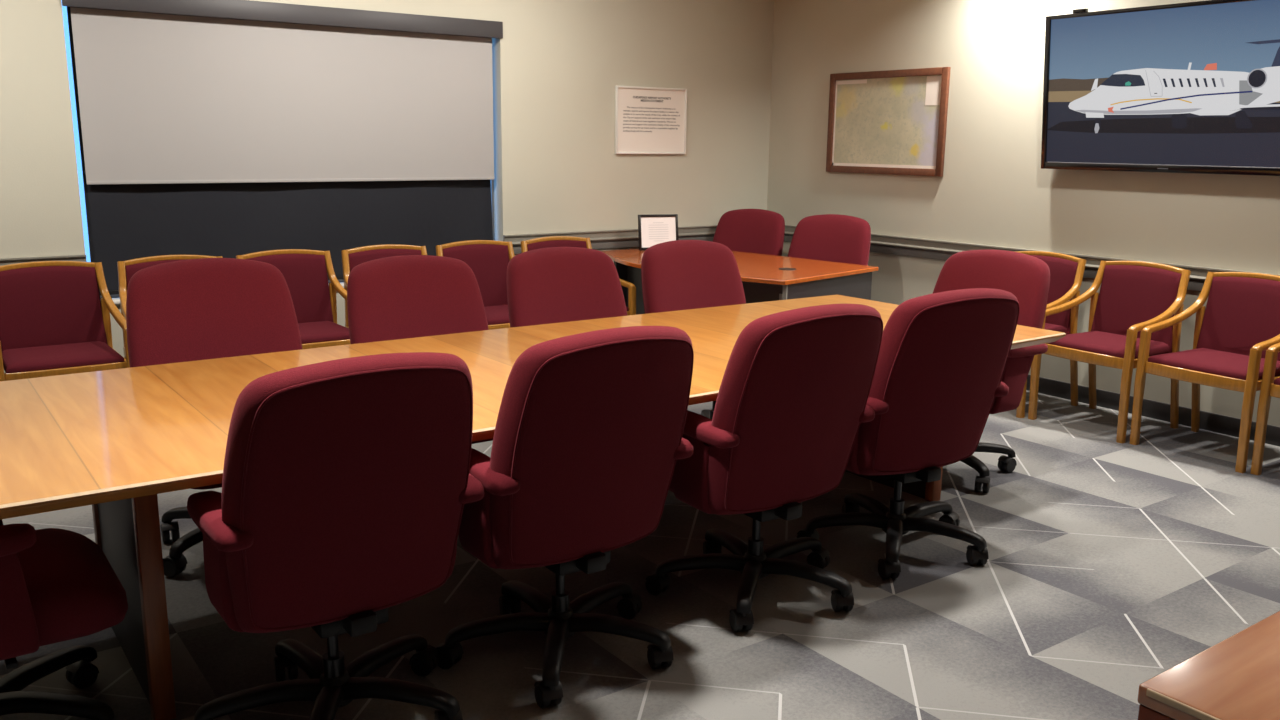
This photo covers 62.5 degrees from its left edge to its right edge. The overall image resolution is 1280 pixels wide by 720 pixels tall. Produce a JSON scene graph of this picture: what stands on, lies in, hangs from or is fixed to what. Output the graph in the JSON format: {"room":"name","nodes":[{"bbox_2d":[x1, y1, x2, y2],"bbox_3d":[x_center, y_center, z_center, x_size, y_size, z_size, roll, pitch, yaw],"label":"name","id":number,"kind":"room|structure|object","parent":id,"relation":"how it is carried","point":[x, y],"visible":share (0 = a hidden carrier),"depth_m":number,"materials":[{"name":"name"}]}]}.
{"room":"conference room","nodes":[
{"label":"conference room","id":0,"kind":"room"},
{"bbox_2d":[0,0,773,372],"bbox_3d":[-2.428,-1.155,5.971,8.650,2.780,0.170,-8,14,-35],"label":"wall","id":1,"kind":"structure","parent":0,"point":[558,65],"depth_m":7.17,"materials":[{"name":"paint"}]},
{"bbox_2d":[0,254,86,265],"bbox_3d":[-4.354,-0.306,4.614,3.480,0.128,0.030,-8,14,-35],"label":"trim","id":2,"kind":"structure","parent":1,"relation":"attached to","point":[3,261],"depth_m":5.48,"materials":[{"name":"grey paint"}]},
{"bbox_2d":[62,0,502,184],"bbox_3d":[-1.934,-1.550,6.181,2.514,1.000,0.096,-8,14,-35],"label":"projection screen","id":3,"kind":"object","parent":1,"relation":"attached to","point":[165,98],"visible":1,"depth_m":6.08,"materials":[{"name":"grey fabric"}]},
{"bbox_2d":[100,180,493,303],"bbox_3d":[-1.967,-1.243,6.274,2.505,1.640,0.185,-8,14,-35],"label":"window","id":4,"kind":"structure","parent":1,"relation":"in","point":[116,299],"depth_m":6.59,"materials":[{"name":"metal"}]},
{"bbox_2d":[67,6,492,295],"bbox_3d":[-1.975,-1.258,6.287,2.440,1.585,0.060,-8,14,-35],"label":"shade","id":5,"kind":"object","parent":4,"relation":"attached to","point":[125,222],"visible":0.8,"depth_m":6.23,"materials":[{"name":"black fabric"}]},
{"bbox_2d":[503,225,716,253],"bbox_3d":[0.054,-0.898,7.723,2.365,0.128,0.030,-8,14,-35],"label":"trim","id":6,"kind":"structure","parent":1,"relation":"attached to","point":[603,239],"depth_m":7.55,"materials":[{"name":"grey paint"}]},
{"bbox_2d":[615,86,686,153],"bbox_3d":[0.084,-1.716,7.574,0.624,0.468,0.022,-8,14,-35],"label":"wall sign","id":7,"kind":"object","parent":1,"relation":"attached to","point":[648,120],"visible":1,"depth_m":7.56,"materials":[{"name":"white paper"}]},
{"bbox_2d":[0,390,1279,719],"bbox_3d":[0.075,0.948,2.823,8.350,0.001,8.470,-8,14,-35],"label":"floor","id":8,"kind":"structure","parent":0,"point":[1111,565],"depth_m":3.44,"materials":[{"name":"carpet"}]},
{"bbox_2d":[0,519,127,719],"bbox_3d":[-1.655,0.463,2.547,0.670,1.020,0.730,-8,14,-35],"label":"swivel chair","id":9,"kind":"object","parent":8,"relation":"on","point":[57,585],"visible":0.98,"depth_m":2.52,"materials":[{"name":"red fabric"}]},
{"bbox_2d":[0,261,129,380],"bbox_3d":[-2.807,-0.009,5.098,0.582,0.888,0.579,-8,14,-35],"label":"chair","id":10,"kind":"object","parent":8,"relation":"on","point":[54,318],"visible":0.71,"depth_m":5.17,"materials":[{"name":"fabric"}]},
{"bbox_2d":[117,255,222,358],"bbox_3d":[-2.329,-0.073,5.435,0.582,0.888,0.579,-8,14,-35],"label":"chair","id":11,"kind":"object","parent":8,"relation":"on","point":[127,269],"visible":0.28,"depth_m":5.42,"materials":[{"name":"wood"}]},
{"bbox_2d":[126,258,301,577],"bbox_3d":[-1.452,0.180,3.837,0.734,1.056,0.646,-8,14,-35],"label":"swivel chair","id":12,"kind":"object","parent":8,"relation":"on","point":[186,310],"visible":0.38,"depth_m":3.86,"materials":[{"name":"red fabric"}]},
{"bbox_2d":[236,249,349,348],"bbox_3d":[-1.852,-0.138,5.772,0.582,0.888,0.579,-8,14,-35],"label":"chair","id":13,"kind":"object","parent":8,"relation":"on","point":[304,271],"visible":0.36,"depth_m":5.92,"materials":[{"name":"fabric"}]},
{"bbox_2d":[187,352,484,719],"bbox_3d":[-0.797,0.447,2.676,0.734,1.020,0.647,-8,14,-35],"label":"swivel chair","id":14,"kind":"object","parent":8,"relation":"on","point":[347,483],"visible":1,"depth_m":2.48,"materials":[{"name":"red fabric"}]},
{"bbox_2d":[341,244,426,327],"bbox_3d":[-1.374,-0.202,6.109,0.582,0.888,0.579,-8,14,-35],"label":"chair","id":15,"kind":"object","parent":8,"relation":"on","point":[353,257],"visible":0.21,"depth_m":6.15,"materials":[{"name":"fabric"}]},
{"bbox_2d":[347,255,492,443],"bbox_3d":[-0.838,0.103,4.331,0.676,1.020,0.664,-8,14,-35],"label":"swivel chair","id":16,"kind":"object","parent":8,"relation":"on","point":[405,296],"visible":0.29,"depth_m":4.37,"materials":[{"name":"red fabric"}]},
{"bbox_2d":[436,240,514,329],"bbox_3d":[-0.897,-0.266,6.446,0.582,0.888,0.579,-8,14,-35],"label":"chair","id":17,"kind":"object","parent":8,"relation":"on","point":[489,260],"visible":0.23,"depth_m":6.57,"materials":[{"name":"fabric"}]},
{"bbox_2d":[0,295,1065,719],"bbox_3d":[-0.194,0.349,3.872,3.905,0.740,1.345,-8,14,-35],"label":"conference table","id":18,"kind":"object","parent":8,"relation":"on","point":[113,441],"visible":0.56,"depth_m":2.96,"materials":[{"name":"brown wood"}]},
{"bbox_2d":[436,326,693,708],"bbox_3d":[-0.237,0.371,3.074,0.717,1.020,0.643,-8,14,-35],"label":"swivel chair","id":19,"kind":"object","parent":8,"relation":"on","point":[587,444],"visible":0.98,"depth_m":2.87,"materials":[{"name":"red fabric"}]},
{"bbox_2d":[507,247,626,327],"bbox_3d":[-0.224,0.018,4.775,0.739,1.020,0.658,-8,14,-35],"label":"swivel chair","id":20,"kind":"object","parent":8,"relation":"on","point":[549,285],"visible":0.19,"depth_m":4.79,"materials":[{"name":"red fabric"}]},
{"bbox_2d":[521,236,635,315],"bbox_3d":[-0.419,-0.330,6.782,0.582,0.888,0.579,-8,14,-35],"label":"chair","id":21,"kind":"object","parent":8,"relation":"on","point":[551,241],"visible":0.25,"depth_m":6.81,"materials":[{"name":"fabric"}]},
{"bbox_2d":[641,240,745,418],"bbox_3d":[0.385,-0.058,5.177,0.740,1.020,0.660,-8,14,-35],"label":"swivel chair","id":22,"kind":"object","parent":8,"relation":"on","point":[676,275],"visible":0.22,"depth_m":5.21,"materials":[{"name":"red fabric"}]},
{"bbox_2d":[602,249,878,314],"bbox_3d":[0.497,-0.290,6.990,1.130,0.742,1.855,-11,16,-44],"label":"desk","id":23,"kind":"object","parent":8,"relation":"on","point":[764,278],"visible":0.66,"depth_m":6.51,"materials":[{"name":"orange wood"}]},
{"bbox_2d":[638,214,678,249],"bbox_3d":[0.122,-0.913,7.528,0.300,0.252,0.104,-3,12,-19],"label":"frame","id":24,"kind":"object","parent":23,"relation":"on","point":[653,229],"visible":0.77,"depth_m":7.49,"materials":[{"name":"white paper"}]},
{"bbox_2d":[713,209,784,255],"bbox_3d":[0.703,-0.579,7.710,0.740,1.020,0.660,10,15,39],"label":"swivel chair","id":25,"kind":"object","parent":8,"relation":"on","point":[758,231],"visible":0.24,"depth_m":7.76,"materials":[{"name":"red fabric"}]},
{"bbox_2d":[645,304,882,631],"bbox_3d":[0.406,0.286,3.520,0.690,1.020,0.654,-7,14,-33],"label":"swivel chair","id":26,"kind":"object","parent":8,"relation":"on","point":[790,408],"visible":0.96,"depth_m":3.31,"materials":[{"name":"red fabric"}]},
{"bbox_2d":[787,214,870,265],"bbox_3d":[1.238,-0.469,7.213,0.734,1.020,0.668,10,15,37],"label":"swivel chair","id":27,"kind":"object","parent":8,"relation":"on","point":[825,237],"visible":0.18,"depth_m":7.26,"materials":[{"name":"red fabric"}]},
{"bbox_2d":[797,288,1019,578],"bbox_3d":[0.991,0.208,3.930,0.686,1.020,0.660,-7,14,-33],"label":"swivel chair","id":28,"kind":"object","parent":8,"relation":"on","point":[943,356],"visible":0.91,"depth_m":3.71,"materials":[{"name":"red fabric"}]},
{"bbox_2d":[932,249,1049,492],"bbox_3d":[1.440,0.017,4.881,0.738,1.020,0.714,-8,14,-35],"label":"swivel chair","id":29,"kind":"object","parent":8,"relation":"on","point":[1027,277],"visible":0.35,"depth_m":4.77,"materials":[{"name":"red fabric"}]},
{"bbox_2d":[1016,251,1086,417],"bbox_3d":[2.214,-0.181,6.219,0.579,0.888,0.582,-7,14,-32],"label":"chair","id":30,"kind":"object","parent":8,"relation":"on","point":[1066,271],"visible":0.27,"depth_m":6.13,"materials":[{"name":"brown wood"}]},
{"bbox_2d":[1028,260,1190,442],"bbox_3d":[2.564,-0.078,5.743,0.579,0.888,0.582,-7,14,-32],"label":"chair","id":31,"kind":"object","parent":8,"relation":"on","point":[1133,296],"visible":0.87,"depth_m":5.72,"materials":[{"name":"fabric"}]},
{"bbox_2d":[1129,272,1279,472],"bbox_3d":[2.913,0.025,5.266,0.579,0.888,0.582,-7,14,-32],"label":"chair","id":32,"kind":"object","parent":8,"relation":"on","point":[1240,320],"visible":0.99,"depth_m":5.31,"materials":[{"name":"fabric"}]},
{"bbox_2d":[1137,611,1279,719],"bbox_3d":[1.563,0.812,1.740,1.543,0.740,0.762,-8,14,-35],"label":"desk","id":33,"kind":"object","parent":8,"relation":"on","point":[1237,677],"visible":1,"depth_m":1.53,"materials":[{"name":"brown wood"}]},
{"bbox_2d":[1250,343,1279,474],"bbox_3d":[3.263,0.128,4.790,0.579,0.888,0.582,-7,14,-32],"label":"chair","id":34,"kind":"object","parent":8,"relation":"on","point":[1270,387],"visible":1,"depth_m":4.88,"materials":[{"name":"wood"}]},
{"bbox_2d":[767,0,1279,426],"bbox_3d":[3.587,-0.864,4.916,0.150,2.780,8.620,-8,14,-35],"label":"wall","id":35,"kind":"structure","parent":0,"point":[993,189],"depth_m":6.63,"materials":[{"name":"paint"}]},
{"bbox_2d":[826,67,950,176],"bbox_3d":[1.690,-1.642,7.303,0.028,0.700,1.050,-8,14,-35],"label":"framed map","id":36,"kind":"object","parent":35,"relation":"attached to","point":[890,122],"visible":1,"depth_m":7.27,"materials":[{"name":"beige paper"}]},
{"bbox_2d":[784,225,1279,290],"bbox_3d":[3.474,-0.298,5.027,0.030,0.128,8.434,-8,14,-35],"label":"trim","id":37,"kind":"structure","parent":35,"relation":"attached to","point":[879,243],"depth_m":6.99,"materials":[{"name":"grey paint"}]},
{"bbox_2d":[1026,375,1279,445],"bbox_3d":[3.462,0.444,5.202,0.012,0.100,8.470,-8,14,-35],"label":"baseboard","id":38,"kind":"structure","parent":35,"relation":"attached to","point":[1209,421],"depth_m":5.93,"materials":[{"name":"grey plastic"}]},
{"bbox_2d":[1041,0,1279,175],"bbox_3d":[2.837,-1.444,5.587,0.141,0.889,1.540,-8,14,-35],"label":"television","id":39,"kind":"object","parent":35,"relation":"attached to","point":[1188,87],"visible":1,"depth_m":5.61,"materials":[{"name":"black"}]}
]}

